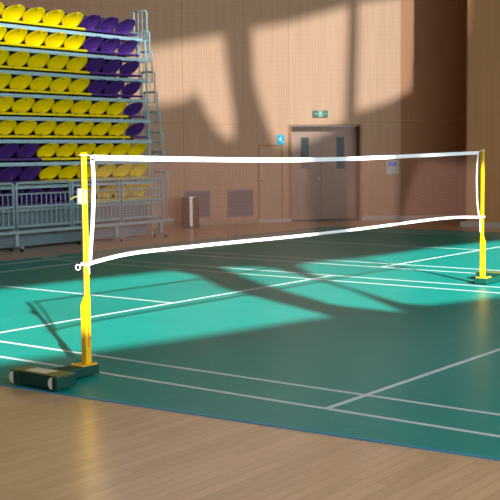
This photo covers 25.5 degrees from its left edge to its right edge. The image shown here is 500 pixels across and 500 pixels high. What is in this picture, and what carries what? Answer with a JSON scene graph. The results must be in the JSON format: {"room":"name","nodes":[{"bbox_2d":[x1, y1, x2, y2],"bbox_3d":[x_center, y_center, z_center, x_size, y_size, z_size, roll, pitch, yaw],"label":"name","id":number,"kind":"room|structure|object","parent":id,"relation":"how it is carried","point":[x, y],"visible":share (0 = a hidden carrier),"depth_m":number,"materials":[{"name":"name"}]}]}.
{"room":"arena","nodes":[
{"label":"arena","id":0,"kind":"room"},
{"bbox_2d":[0,0,160,223],"bbox_3d":[-10.100,-6.497,12.952,0.780,14.000,25.844,3,6,37],"label":"wall","id":1,"kind":"structure","parent":0,"point":[121,9],"depth_m":22.81,"materials":[{"name":"brown wood"}]},
{"bbox_2d":[148,219,257,227],"bbox_3d":[-9.284,0.360,14.277,1.206,0.090,27.857,4,7,40],"label":"baseboard","id":2,"kind":"structure","parent":1,"relation":"attached to","point":[220,222],"depth_m":24.02,"materials":[{"name":"brown wood"}]},
{"bbox_2d":[0,219,499,499],"bbox_3d":[-0.621,0.627,11.357,20.600,0.100,34.000,3,6,37],"label":"floor","id":3,"kind":"structure","parent":0,"point":[53,446],"depth_m":5.71,"materials":[{"name":"brown wood"}]},
{"bbox_2d":[0,5,167,248],"bbox_3d":[-3.663,-2.204,19.009,1.009,4.245,5.594,3,6,37],"label":"grandstand","id":4,"kind":"object","parent":3,"relation":"on","point":[40,238],"visible":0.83,"depth_m":19.47,"materials":[{"name":"blue paint"}]},
{"bbox_2d":[0,2,6,21],"bbox_3d":[-4.210,-3.838,17.910,0.414,0.333,0.434,3,6,37],"label":"seat","id":5,"kind":"object","parent":4,"relation":"on","point":[1,4],"visible":1,"depth_m":17.97,"materials":[{"name":"yellow plastic"}]},
{"bbox_2d":[0,26,8,44],"bbox_3d":[-4.178,-3.463,17.950,0.414,0.333,0.434,3,6,37],"label":"seat","id":6,"kind":"object","parent":4,"relation":"on","point":[3,30],"visible":1,"depth_m":18.00,"materials":[{"name":"yellow plastic"}]},
{"bbox_2d":[0,49,11,68],"bbox_3d":[-4.146,-3.089,17.990,0.414,0.333,0.434,3,6,37],"label":"seat","id":7,"kind":"object","parent":4,"relation":"on","point":[4,54],"visible":1,"depth_m":18.03,"materials":[{"name":"yellow plastic"}]},
{"bbox_2d":[0,73,13,91],"bbox_3d":[-4.115,-2.714,18.030,0.414,0.333,0.434,3,6,37],"label":"seat","id":8,"kind":"object","parent":4,"relation":"on","point":[5,78],"visible":1,"depth_m":18.07,"materials":[{"name":"yellow plastic"}]},
{"bbox_2d":[0,96,16,115],"bbox_3d":[-4.083,-2.339,18.070,0.414,0.333,0.434,3,6,37],"label":"seat","id":9,"kind":"object","parent":4,"relation":"on","point":[6,102],"visible":1,"depth_m":18.11,"materials":[{"name":"yellow plastic"}]},
{"bbox_2d":[0,120,18,139],"bbox_3d":[-4.052,-1.965,18.109,0.414,0.333,0.434,3,6,37],"label":"seat","id":10,"kind":"object","parent":4,"relation":"on","point":[7,126],"visible":0.99,"depth_m":18.13,"materials":[{"name":"yellow plastic"}]},
{"bbox_2d":[0,143,20,162],"bbox_3d":[-4.021,-1.590,18.149,0.414,0.333,0.434,3,6,37],"label":"seat","id":11,"kind":"object","parent":4,"relation":"on","point":[7,150],"visible":1,"depth_m":18.16,"materials":[{"name":"purple plastic"}]},
{"bbox_2d":[0,166,23,185],"bbox_3d":[-3.989,-1.216,18.189,0.414,0.333,0.434,3,6,37],"label":"seat","id":12,"kind":"object","parent":4,"relation":"on","point":[10,173],"visible":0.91,"depth_m":18.19,"materials":[{"name":"purple plastic"}]},
{"bbox_2d":[0,189,25,206],"bbox_3d":[-3.958,-0.841,18.229,0.414,0.333,0.434,3,6,37],"label":"seat","id":13,"kind":"object","parent":4,"relation":"on","point":[19,190],"visible":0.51,"depth_m":18.22,"materials":[{"name":"purple plastic"}]},
{"bbox_2d":[0,5,27,24],"bbox_3d":[-3.941,-3.872,18.258,0.414,0.333,0.434,3,6,37],"label":"seat","id":14,"kind":"object","parent":4,"relation":"on","point":[13,13],"visible":0.96,"depth_m":18.24,"materials":[{"name":"yellow plastic"}]},
{"bbox_2d":[0,28,29,47],"bbox_3d":[-3.909,-3.497,18.298,0.414,0.333,0.434,3,6,37],"label":"seat","id":15,"kind":"object","parent":4,"relation":"on","point":[16,36],"visible":0.94,"depth_m":18.29,"materials":[{"name":"yellow plastic"}]},
{"bbox_2d":[1,51,31,70],"bbox_3d":[-3.878,-3.122,18.338,0.414,0.333,0.434,3,6,37],"label":"seat","id":16,"kind":"object","parent":4,"relation":"on","point":[16,60],"visible":0.94,"depth_m":18.33,"materials":[{"name":"yellow plastic"}]},
{"bbox_2d":[4,74,34,93],"bbox_3d":[-3.846,-2.748,18.378,0.414,0.333,0.434,3,6,37],"label":"seat","id":17,"kind":"object","parent":4,"relation":"on","point":[20,82],"visible":0.93,"depth_m":18.37,"materials":[{"name":"yellow plastic"}]},
{"bbox_2d":[5,97,36,116],"bbox_3d":[-3.815,-2.373,18.417,0.414,0.333,0.434,3,6,37],"label":"seat","id":18,"kind":"object","parent":4,"relation":"on","point":[21,106],"visible":0.94,"depth_m":18.41,"materials":[{"name":"yellow plastic"}]},
{"bbox_2d":[14,120,38,139],"bbox_3d":[-3.783,-1.998,18.457,0.414,0.333,0.434,3,6,37],"label":"seat","id":19,"kind":"object","parent":4,"relation":"on","point":[23,129],"visible":0.98,"depth_m":18.45,"materials":[{"name":"yellow plastic"}]},
{"bbox_2d":[16,143,41,161],"bbox_3d":[-3.752,-1.624,18.497,0.414,0.333,0.434,3,6,37],"label":"seat","id":20,"kind":"object","parent":4,"relation":"on","point":[28,150],"visible":0.98,"depth_m":18.49,"materials":[{"name":"purple plastic"}]},
{"bbox_2d":[18,166,43,184],"bbox_3d":[-3.720,-1.249,18.537,0.414,0.333,0.434,3,6,37],"label":"seat","id":21,"kind":"object","parent":4,"relation":"on","point":[28,174],"visible":0.88,"depth_m":18.55,"materials":[{"name":"purple plastic"}]},
{"bbox_2d":[16,7,47,26],"bbox_3d":[-3.672,-3.905,18.606,0.414,0.333,0.434,3,6,37],"label":"seat","id":22,"kind":"object","parent":4,"relation":"on","point":[32,16],"visible":0.94,"depth_m":18.59,"materials":[{"name":"yellow plastic"}]},
{"bbox_2d":[17,30,49,48],"bbox_3d":[-3.640,-3.531,18.646,0.414,0.333,0.434,3,6,37],"label":"seat","id":23,"kind":"object","parent":4,"relation":"on","point":[34,39],"visible":0.96,"depth_m":18.63,"materials":[{"name":"yellow plastic"}]},
{"bbox_2d":[22,188,45,204],"bbox_3d":[-3.688,-0.875,18.577,0.414,0.333,0.434,3,6,37],"label":"seat","id":24,"kind":"object","parent":4,"relation":"on","point":[37,190],"visible":0.7,"depth_m":18.57,"materials":[{"name":"purple plastic"}]},
{"bbox_2d":[24,53,51,71],"bbox_3d":[-3.609,-3.156,18.686,0.414,0.333,0.434,3,6,37],"label":"seat","id":25,"kind":"object","parent":4,"relation":"on","point":[40,60],"visible":0.98,"depth_m":18.68,"materials":[{"name":"yellow plastic"}]},
{"bbox_2d":[24,76,53,94],"bbox_3d":[-3.577,-2.781,18.725,0.414,0.333,0.434,3,6,37],"label":"seat","id":26,"kind":"object","parent":4,"relation":"on","point":[41,83],"visible":0.99,"depth_m":18.72,"materials":[{"name":"yellow plastic"}]},
{"bbox_2d":[32,98,56,116],"bbox_3d":[-3.546,-2.407,18.765,0.414,0.333,0.434,3,6,37],"label":"seat","id":27,"kind":"object","parent":4,"relation":"on","point":[40,107],"visible":0.97,"depth_m":18.76,"materials":[{"name":"yellow plastic"}]},
{"bbox_2d":[34,121,58,139],"bbox_3d":[-3.514,-2.032,18.805,0.414,0.333,0.434,3,6,37],"label":"seat","id":28,"kind":"object","parent":4,"relation":"on","point":[43,129],"visible":0.97,"depth_m":18.80,"materials":[{"name":"yellow plastic"}]},
{"bbox_2d":[37,143,60,161],"bbox_3d":[-3.483,-1.657,18.845,0.414,0.333,0.434,3,6,37],"label":"seat","id":29,"kind":"object","parent":4,"relation":"on","point":[47,150],"visible":0.97,"depth_m":18.85,"materials":[{"name":"yellow plastic"}]},
{"bbox_2d":[39,165,60,180],"bbox_3d":[-3.451,-1.283,18.885,0.414,0.333,0.434,3,6,37],"label":"seat","id":30,"kind":"object","parent":4,"relation":"on","point":[47,174],"visible":0.86,"depth_m":18.90,"materials":[{"name":"yellow plastic"}]},
{"bbox_2d":[38,10,66,28],"bbox_3d":[-3.403,-3.939,18.954,0.414,0.333,0.434,3,6,37],"label":"seat","id":31,"kind":"object","parent":4,"relation":"on","point":[53,18],"visible":0.95,"depth_m":18.94,"materials":[{"name":"yellow plastic"}]},
{"bbox_2d":[42,187,64,203],"bbox_3d":[-3.420,-0.908,18.924,0.414,0.333,0.434,3,6,37],"label":"seat","id":32,"kind":"object","parent":4,"relation":"on","point":[57,189],"visible":0.67,"depth_m":18.93,"materials":[{"name":"purple plastic"}]},
{"bbox_2d":[39,32,68,50],"bbox_3d":[-3.371,-3.564,18.994,0.414,0.333,0.434,3,6,37],"label":"seat","id":33,"kind":"object","parent":4,"relation":"on","point":[54,41],"visible":0.96,"depth_m":18.99,"materials":[{"name":"yellow plastic"}]},
{"bbox_2d":[40,54,70,72],"bbox_3d":[-3.340,-3.190,19.033,0.414,0.333,0.434,3,6,37],"label":"seat","id":34,"kind":"object","parent":4,"relation":"on","point":[58,62],"visible":0.95,"depth_m":19.02,"materials":[{"name":"yellow plastic"}]},
{"bbox_2d":[42,77,72,95],"bbox_3d":[-3.308,-2.815,19.073,0.414,0.333,0.434,3,6,37],"label":"seat","id":35,"kind":"object","parent":4,"relation":"on","point":[58,85],"visible":0.94,"depth_m":19.05,"materials":[{"name":"yellow plastic"}]},
{"bbox_2d":[52,99,75,117],"bbox_3d":[-3.277,-2.441,19.113,0.414,0.333,0.434,3,6,37],"label":"seat","id":36,"kind":"object","parent":4,"relation":"on","point":[62,106],"visible":0.96,"depth_m":19.11,"materials":[{"name":"yellow plastic"}]},
{"bbox_2d":[54,121,77,139],"bbox_3d":[-3.245,-2.066,19.153,0.414,0.333,0.434,3,6,37],"label":"seat","id":37,"kind":"object","parent":4,"relation":"on","point":[64,128],"visible":0.95,"depth_m":19.16,"materials":[{"name":"yellow plastic"}]},
{"bbox_2d":[56,143,79,161],"bbox_3d":[-3.214,-1.691,19.193,0.414,0.333,0.434,3,6,37],"label":"seat","id":38,"kind":"object","parent":4,"relation":"on","point":[67,150],"visible":0.98,"depth_m":19.19,"materials":[{"name":"yellow plastic"}]},
{"bbox_2d":[58,165,80,183],"bbox_3d":[-3.182,-1.317,19.233,0.414,0.333,0.434,3,6,37],"label":"seat","id":39,"kind":"object","parent":4,"relation":"on","point":[71,171],"visible":0.87,"depth_m":19.23,"materials":[{"name":"yellow plastic"}]},
{"bbox_2d":[61,187,80,202],"bbox_3d":[-3.151,-0.942,19.272,0.414,0.333,0.434,3,6,37],"label":"seat","id":40,"kind":"object","parent":4,"relation":"on","point":[75,188],"visible":0.37,"depth_m":19.23,"materials":[{"name":"purple plastic"}]},
{"bbox_2d":[58,12,84,30],"bbox_3d":[-3.134,-3.973,19.302,0.414,0.333,0.434,3,6,37],"label":"seat","id":41,"kind":"object","parent":4,"relation":"on","point":[71,20],"visible":0.96,"depth_m":19.29,"materials":[{"name":"yellow plastic"}]},
{"bbox_2d":[60,34,87,52],"bbox_3d":[-3.102,-3.598,19.341,0.414,0.333,0.434,3,6,37],"label":"seat","id":42,"kind":"object","parent":4,"relation":"on","point":[74,42],"visible":0.94,"depth_m":19.33,"materials":[{"name":"yellow plastic"}]},
{"bbox_2d":[61,56,89,74],"bbox_3d":[-3.071,-3.224,19.381,0.414,0.333,0.434,3,6,37],"label":"seat","id":43,"kind":"object","parent":4,"relation":"on","point":[75,64],"visible":0.98,"depth_m":19.37,"materials":[{"name":"yellow plastic"}]},
{"bbox_2d":[61,78,91,95],"bbox_3d":[-3.039,-2.849,19.421,0.414,0.333,0.434,3,6,37],"label":"seat","id":44,"kind":"object","parent":4,"relation":"on","point":[77,86],"visible":0.96,"depth_m":19.41,"materials":[{"name":"yellow plastic"}]},
{"bbox_2d":[71,100,93,117],"bbox_3d":[-3.008,-2.474,19.461,0.414,0.333,0.434,3,6,37],"label":"seat","id":45,"kind":"object","parent":4,"relation":"on","point":[79,108],"visible":0.97,"depth_m":19.47,"materials":[{"name":"yellow plastic"}]},
{"bbox_2d":[73,121,95,139],"bbox_3d":[-2.976,-2.100,19.501,0.414,0.333,0.434,3,6,37],"label":"seat","id":46,"kind":"object","parent":4,"relation":"on","point":[84,128],"visible":0.95,"depth_m":19.50,"materials":[{"name":"yellow plastic"}]},
{"bbox_2d":[75,143,95,160],"bbox_3d":[-2.945,-1.725,19.541,0.414,0.333,0.434,3,6,37],"label":"seat","id":47,"kind":"object","parent":4,"relation":"on","point":[88,148],"visible":0.8,"depth_m":19.52,"materials":[{"name":"yellow plastic"}]},
{"bbox_2d":[76,165,99,182],"bbox_3d":[-2.913,-1.350,19.580,0.414,0.333,0.434,3,6,37],"label":"seat","id":48,"kind":"object","parent":4,"relation":"on","point":[89,173],"visible":0.43,"depth_m":19.59,"materials":[{"name":"yellow plastic"}]},
{"bbox_2d":[77,14,102,32],"bbox_3d":[-2.865,-4.006,19.649,0.414,0.333,0.434,3,6,37],"label":"seat","id":49,"kind":"object","parent":4,"relation":"on","point":[91,22],"visible":0.95,"depth_m":19.64,"materials":[{"name":"purple plastic"}]},
{"bbox_2d":[75,36,104,53],"bbox_3d":[-2.833,-3.632,19.689,0.414,0.333,0.434,3,6,37],"label":"seat","id":50,"kind":"object","parent":4,"relation":"on","point":[91,44],"visible":0.93,"depth_m":19.68,"materials":[{"name":"purple plastic"}]},
{"bbox_2d":[87,186,101,201],"bbox_3d":[-2.882,-0.976,19.620,0.414,0.333,0.434,3,6,37],"label":"seat","id":51,"kind":"object","parent":4,"relation":"on","point":[96,187],"visible":0.31,"depth_m":19.65,"materials":[{"name":"yellow plastic"}]},
{"bbox_2d":[83,58,106,75],"bbox_3d":[-2.802,-3.257,19.729,0.414,0.333,0.434,3,6,37],"label":"seat","id":52,"kind":"object","parent":4,"relation":"on","point":[93,66],"visible":0.94,"depth_m":19.73,"materials":[{"name":"purple plastic"}]},
{"bbox_2d":[82,79,109,96],"bbox_3d":[-2.770,-2.883,19.769,0.414,0.333,0.434,3,6,37],"label":"seat","id":53,"kind":"object","parent":4,"relation":"on","point":[97,86],"visible":0.94,"depth_m":19.77,"materials":[{"name":"purple plastic"}]},
{"bbox_2d":[82,100,111,118],"bbox_3d":[-2.739,-2.508,19.809,0.414,0.333,0.434,3,6,37],"label":"seat","id":54,"kind":"object","parent":4,"relation":"on","point":[100,107],"visible":0.95,"depth_m":19.81,"materials":[{"name":"yellow plastic"}]},
{"bbox_2d":[91,122,113,139],"bbox_3d":[-2.707,-2.133,19.849,0.414,0.333,0.434,3,6,37],"label":"seat","id":55,"kind":"object","parent":4,"relation":"on","point":[102,128],"visible":0.95,"depth_m":19.85,"materials":[{"name":"yellow plastic"}]},
{"bbox_2d":[93,143,113,154],"bbox_3d":[-2.676,-1.759,19.888,0.414,0.333,0.434,3,6,37],"label":"seat","id":56,"kind":"object","parent":4,"relation":"on","point":[104,149],"visible":0.72,"depth_m":19.89,"materials":[{"name":"yellow plastic"}]},
{"bbox_2d":[95,164,115,178],"bbox_3d":[-2.644,-1.384,19.928,0.414,0.333,0.434,3,6,37],"label":"seat","id":57,"kind":"object","parent":4,"relation":"on","point":[101,170],"visible":0.69,"depth_m":19.92,"materials":[{"name":"yellow plastic"}]},
{"bbox_2d":[95,17,120,34],"bbox_3d":[-2.596,-4.040,19.997,0.414,0.333,0.434,3,6,37],"label":"seat","id":58,"kind":"object","parent":4,"relation":"on","point":[107,25],"visible":0.97,"depth_m":19.98,"materials":[{"name":"purple plastic"}]},
{"bbox_2d":[100,185,117,200],"bbox_3d":[-2.613,-1.009,19.968,0.414,0.333,0.434,3,6,37],"label":"seat","id":59,"kind":"object","parent":4,"relation":"on","point":[110,186],"visible":0.48,"depth_m":19.99,"materials":[{"name":"yellow plastic"}]},
{"bbox_2d":[96,38,122,55],"bbox_3d":[-2.564,-3.666,20.037,0.414,0.333,0.434,3,6,37],"label":"seat","id":60,"kind":"object","parent":4,"relation":"on","point":[109,46],"visible":0.96,"depth_m":20.04,"materials":[{"name":"purple plastic"}]},
{"bbox_2d":[98,59,124,76],"bbox_3d":[-2.533,-3.291,20.077,0.414,0.333,0.434,3,6,37],"label":"seat","id":61,"kind":"object","parent":4,"relation":"on","point":[111,67],"visible":0.97,"depth_m":20.08,"materials":[{"name":"purple plastic"}]},
{"bbox_2d":[103,80,126,97],"bbox_3d":[-2.501,-2.916,20.117,0.414,0.333,0.434,3,6,37],"label":"seat","id":62,"kind":"object","parent":4,"relation":"on","point":[115,87],"visible":0.95,"depth_m":20.12,"materials":[{"name":"purple plastic"}]},
{"bbox_2d":[106,101,128,118],"bbox_3d":[-2.470,-2.542,20.157,0.414,0.333,0.434,3,6,37],"label":"seat","id":63,"kind":"object","parent":4,"relation":"on","point":[116,108],"visible":0.98,"depth_m":20.16,"materials":[{"name":"yellow plastic"}]},
{"bbox_2d":[108,122,130,139],"bbox_3d":[-2.438,-2.167,20.196,0.414,0.333,0.434,3,6,37],"label":"seat","id":64,"kind":"object","parent":4,"relation":"on","point":[118,129],"visible":0.97,"depth_m":20.20,"materials":[{"name":"yellow plastic"}]},
{"bbox_2d":[106,164,133,181],"bbox_3d":[-2.375,-1.418,20.276,0.414,0.333,0.434,3,6,37],"label":"seat","id":65,"kind":"object","parent":4,"relation":"on","point":[123,169],"visible":0.77,"depth_m":20.27,"materials":[{"name":"yellow plastic"}]},
{"bbox_2d":[110,143,130,155],"bbox_3d":[-2.407,-1.792,20.236,0.414,0.333,0.434,3,6,37],"label":"seat","id":66,"kind":"object","parent":4,"relation":"on","point":[121,149],"visible":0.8,"depth_m":20.24,"materials":[{"name":"yellow plastic"}]},
{"bbox_2d":[111,19,136,36],"bbox_3d":[-2.327,-4.074,20.345,0.414,0.333,0.434,3,6,37],"label":"seat","id":67,"kind":"object","parent":4,"relation":"on","point":[125,26],"visible":0.93,"depth_m":20.33,"materials":[{"name":"purple plastic"}]},
{"bbox_2d":[111,40,138,56],"bbox_3d":[-2.295,-3.699,20.385,0.414,0.333,0.434,3,6,37],"label":"seat","id":68,"kind":"object","parent":4,"relation":"on","point":[126,47],"visible":0.91,"depth_m":20.37,"materials":[{"name":"purple plastic"}]},
{"bbox_2d":[114,184,135,199],"bbox_3d":[-2.344,-1.043,20.316,0.414,0.333,0.434,3,6,37],"label":"seat","id":69,"kind":"object","parent":4,"relation":"on","point":[128,185],"visible":0.55,"depth_m":20.31,"materials":[{"name":"yellow plastic"}]},
{"bbox_2d":[113,61,140,77],"bbox_3d":[-2.264,-3.325,20.425,0.414,0.333,0.434,3,6,37],"label":"seat","id":70,"kind":"object","parent":4,"relation":"on","point":[130,67],"visible":0.96,"depth_m":20.42,"materials":[{"name":"purple plastic"}]},
{"bbox_2d":[116,102,144,118],"bbox_3d":[-2.201,-2.575,20.505,0.414,0.333,0.434,3,6,37],"label":"seat","id":71,"kind":"object","parent":4,"relation":"on","point":[132,109],"visible":0.95,"depth_m":20.50,"materials":[{"name":"purple plastic"}]},
{"bbox_2d":[121,81,142,98],"bbox_3d":[-2.232,-2.950,20.465,0.414,0.333,0.434,3,6,37],"label":"seat","id":72,"kind":"object","parent":4,"relation":"on","point":[131,88],"visible":0.97,"depth_m":20.47,"materials":[{"name":"purple plastic"}]},
{"bbox_2d":[125,123,146,139],"bbox_3d":[-2.169,-2.201,20.544,0.414,0.333,0.434,3,6,37],"label":"seat","id":73,"kind":"object","parent":4,"relation":"on","point":[135,129],"visible":0.96,"depth_m":20.55,"materials":[{"name":"purple plastic"}]},
{"bbox_2d":[127,143,146,155],"bbox_3d":[-2.138,-1.826,20.584,0.414,0.333,0.434,3,6,37],"label":"seat","id":74,"kind":"object","parent":4,"relation":"on","point":[136,150],"visible":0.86,"depth_m":20.59,"materials":[{"name":"yellow plastic"}]},
{"bbox_2d":[129,163,149,180],"bbox_3d":[-2.106,-1.452,20.624,0.414,0.333,0.434,3,6,37],"label":"seat","id":75,"kind":"object","parent":4,"relation":"on","point":[144,167],"visible":0.74,"depth_m":20.65,"materials":[{"name":"yellow plastic"}]},
{"bbox_2d":[131,184,152,198],"bbox_3d":[-2.075,-1.077,20.664,0.414,0.333,0.434,3,6,37],"label":"seat","id":76,"kind":"object","parent":4,"relation":"on","point":[142,185],"visible":0.62,"depth_m":20.66,"materials":[{"name":"yellow plastic"}]},
{"bbox_2d":[0,177,173,251],"bbox_3d":[-3.169,-0.615,18.671,0.330,1.129,5.520,3,6,37],"label":"guard rail","id":77,"kind":"object","parent":3,"relation":"on","point":[14,207],"visible":0.88,"depth_m":18.79,"materials":[{"name":"grey metal"}]},
{"bbox_2d":[181,196,199,227],"bbox_3d":[-1.258,-0.806,23.209,0.390,0.665,0.390,3,6,37],"label":"litter bin","id":78,"kind":"object","parent":3,"relation":"on","point":[195,209],"visible":0.88,"depth_m":23.05,"materials":[{"name":"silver metal"}]},
{"bbox_2d":[0,227,499,460],"bbox_3d":[3.058,0.416,12.698,15.020,0.007,15.065,3,6,37],"label":"court","id":79,"kind":"object","parent":3,"relation":"on","point":[380,335],"visible":0.82,"depth_m":9.69,"materials":[{"name":"teal plastic"}]},
{"bbox_2d":[9,153,98,390],"bbox_3d":[-1.289,0.119,7.567,0.480,1.562,0.586,3,6,37],"label":"net post","id":80,"kind":"object","parent":79,"relation":"on","point":[55,379],"visible":1,"depth_m":7.72,"materials":[{"name":"yellow metal"}]},
{"bbox_2d":[75,150,485,274],"bbox_3d":[0.758,-0.435,10.252,0.088,0.945,6.434,3,6,37],"label":"net","id":81,"kind":"object","parent":80,"relation":"attached to","point":[94,158],"visible":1,"depth_m":9.43,"materials":[{"name":"white fabric"}]},
{"bbox_2d":[475,149,499,283],"bbox_3d":[2.826,-0.409,13.018,0.480,1.562,0.586,3,6,37],"label":"net post","id":82,"kind":"object","parent":79,"relation":"on","point":[482,276],"visible":1,"depth_m":12.82,"materials":[{"name":"yellow metal"}]},
{"bbox_2d":[157,0,400,222],"bbox_3d":[0.564,-7.596,24.073,5.772,14.000,0.903,-2,5,-17],"label":"wall","id":83,"kind":"structure","parent":0,"point":[268,64],"depth_m":24.30,"materials":[{"name":"brown wood"}]},
{"bbox_2d":[181,0,184,190],"bbox_3d":[-1.470,-7.490,23.118,0.017,14.000,0.017,3,6,37],"label":"trim","id":84,"kind":"structure","parent":83,"relation":"attached to","point":[181,0],"depth_m":23.46,"materials":[{"name":"brown wood"}]},
{"bbox_2d":[184,190,210,217],"bbox_3d":[-1.136,-0.984,23.811,0.600,0.600,0.020,-3,6,-25],"label":"air vent","id":85,"kind":"object","parent":83,"relation":"in","point":[203,206],"visible":0.47,"depth_m":23.87,"materials":[{"name":"grey"}]},
{"bbox_2d":[184,124,256,124],"bbox_3d":[-0.635,-2.721,23.912,1.735,0.012,0.016,-3,6,-25],"label":"trim","id":86,"kind":"structure","parent":83,"relation":"attached to","point":[184,124],"depth_m":23.90,"materials":[{"name":"brown wood"}]},
{"bbox_2d":[227,189,252,216],"bbox_3d":[-0.212,-1.031,24.239,0.620,0.600,0.020,-3,6,-25],"label":"air vent","id":87,"kind":"object","parent":83,"relation":"in","point":[232,199],"visible":0.74,"depth_m":24.23,"materials":[{"name":"grey"}]},
{"bbox_2d":[258,125,289,219],"bbox_3d":[0.542,-1.731,24.514,0.773,2.090,0.030,-3,6,-23],"label":"door","id":88,"kind":"structure","parent":83,"relation":"in","point":[264,151],"depth_m":24.51,"materials":[{"name":"brown wood"}]},
{"bbox_2d":[258,218,290,222],"bbox_3d":[0.550,-0.652,24.603,0.801,0.075,0.060,-3,6,-23],"label":"baseboard","id":89,"kind":"structure","parent":83,"relation":"in","point":[289,219],"depth_m":24.55,"materials":[{"name":"brown wood"}]},
{"bbox_2d":[277,135,283,144],"bbox_3d":[0.684,-2.446,24.523,0.170,0.230,0.015,-3,6,-23],"label":"arrow sign","id":90,"kind":"object","parent":83,"relation":"attached to","point":[280,138],"visible":1,"depth_m":24.52,"materials":[{"name":"blue plastic"}]},
{"bbox_2d":[313,111,327,116],"bbox_3d":[1.571,-3.039,24.652,0.340,0.150,0.047,-1,5,-9],"label":"exit sign","id":91,"kind":"object","parent":83,"relation":"attached to","point":[315,113],"visible":1,"depth_m":24.63,"materials":[{"name":"teal plastic"}]},
{"bbox_2d":[290,124,361,221],"bbox_3d":[1.683,-1.747,24.983,1.651,2.165,0.372,-1,5,-9],"label":"door","id":92,"kind":"structure","parent":83,"relation":"in","point":[306,141],"depth_m":25.09,"materials":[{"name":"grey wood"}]},
{"bbox_2d":[352,0,352,123],"bbox_3d":[2.247,-8.718,24.283,0.011,11.835,0.011,3,6,37],"label":"trim","id":93,"kind":"structure","parent":83,"relation":"attached to","point":[352,0],"depth_m":24.68,"materials":[{"name":"brown wood"}]},
{"bbox_2d":[386,160,398,173],"bbox_3d":[3.220,-1.871,24.937,0.290,0.310,0.037,-1,5,-2],"label":"control panel","id":94,"kind":"object","parent":83,"relation":"attached to","point":[391,169],"visible":0.82,"depth_m":24.93,"materials":[{"name":"white plastic"}]},
{"bbox_2d":[401,0,467,215],"bbox_3d":[4.727,-7.707,24.845,2.843,14.000,0.478,-1,5,-8],"label":"wall","id":95,"kind":"structure","parent":0,"point":[433,60],"depth_m":24.91,"materials":[{"name":"brown wood"}]},
{"bbox_2d":[400,23,400,213],"bbox_3d":[3.347,-7.657,24.448,0.016,14.000,0.016,0,5,3],"label":"trim","id":96,"kind":"structure","parent":95,"relation":"attached to","point":[400,23],"depth_m":24.85,"materials":[{"name":"brown wood"}]},
{"bbox_2d":[362,215,464,219],"bbox_3d":[4.385,-0.758,25.214,3.729,0.100,0.145,-1,5,-8],"label":"baseboard","id":97,"kind":"structure","parent":95,"relation":"attached to","point":[423,216],"depth_m":25.05,"materials":[{"name":"brown wood"}]},
{"bbox_2d":[401,120,443,120],"bbox_3d":[4.052,-2.931,24.946,1.322,0.012,0.016,-1,5,-6],"label":"trim","id":98,"kind":"structure","parent":95,"relation":"attached to","point":[401,120],"depth_m":24.92,"materials":[{"name":"brown wood"}]},
{"bbox_2d":[457,0,458,195],"bbox_3d":[4.661,-7.684,24.596,0.014,14.000,0.014,3,6,37],"label":"trim","id":99,"kind":"structure","parent":95,"relation":"attached to","point":[458,0],"depth_m":25.05,"materials":[{"name":"brown wood"}]},
{"bbox_2d":[467,0,499,221],"bbox_3d":[10.300,-7.261,19.200,12.960,14.000,4.300,3,6,37],"label":"wall","id":100,"kind":"structure","parent":0,"point":[483,131],"depth_m":22.25,"materials":[{"name":"brown wood"}]},
{"bbox_2d":[465,7,467,220],"bbox_3d":[4.434,-2.700,22.549,0.030,4.440,0.030,3,6,37],"label":"trim","id":101,"kind":"structure","parent":100,"relation":"attached to","point":[467,7],"depth_m":22.51,"materials":[{"name":"brown wood"}]},
{"bbox_2d":[460,221,499,227],"bbox_3d":[9.254,-0.214,18.517,12.978,0.105,0.180,4,7,41],"label":"baseboard","id":102,"kind":"structure","parent":100,"relation":"attached to","point":[462,223],"depth_m":22.46,"materials":[{"name":"brown wood"}]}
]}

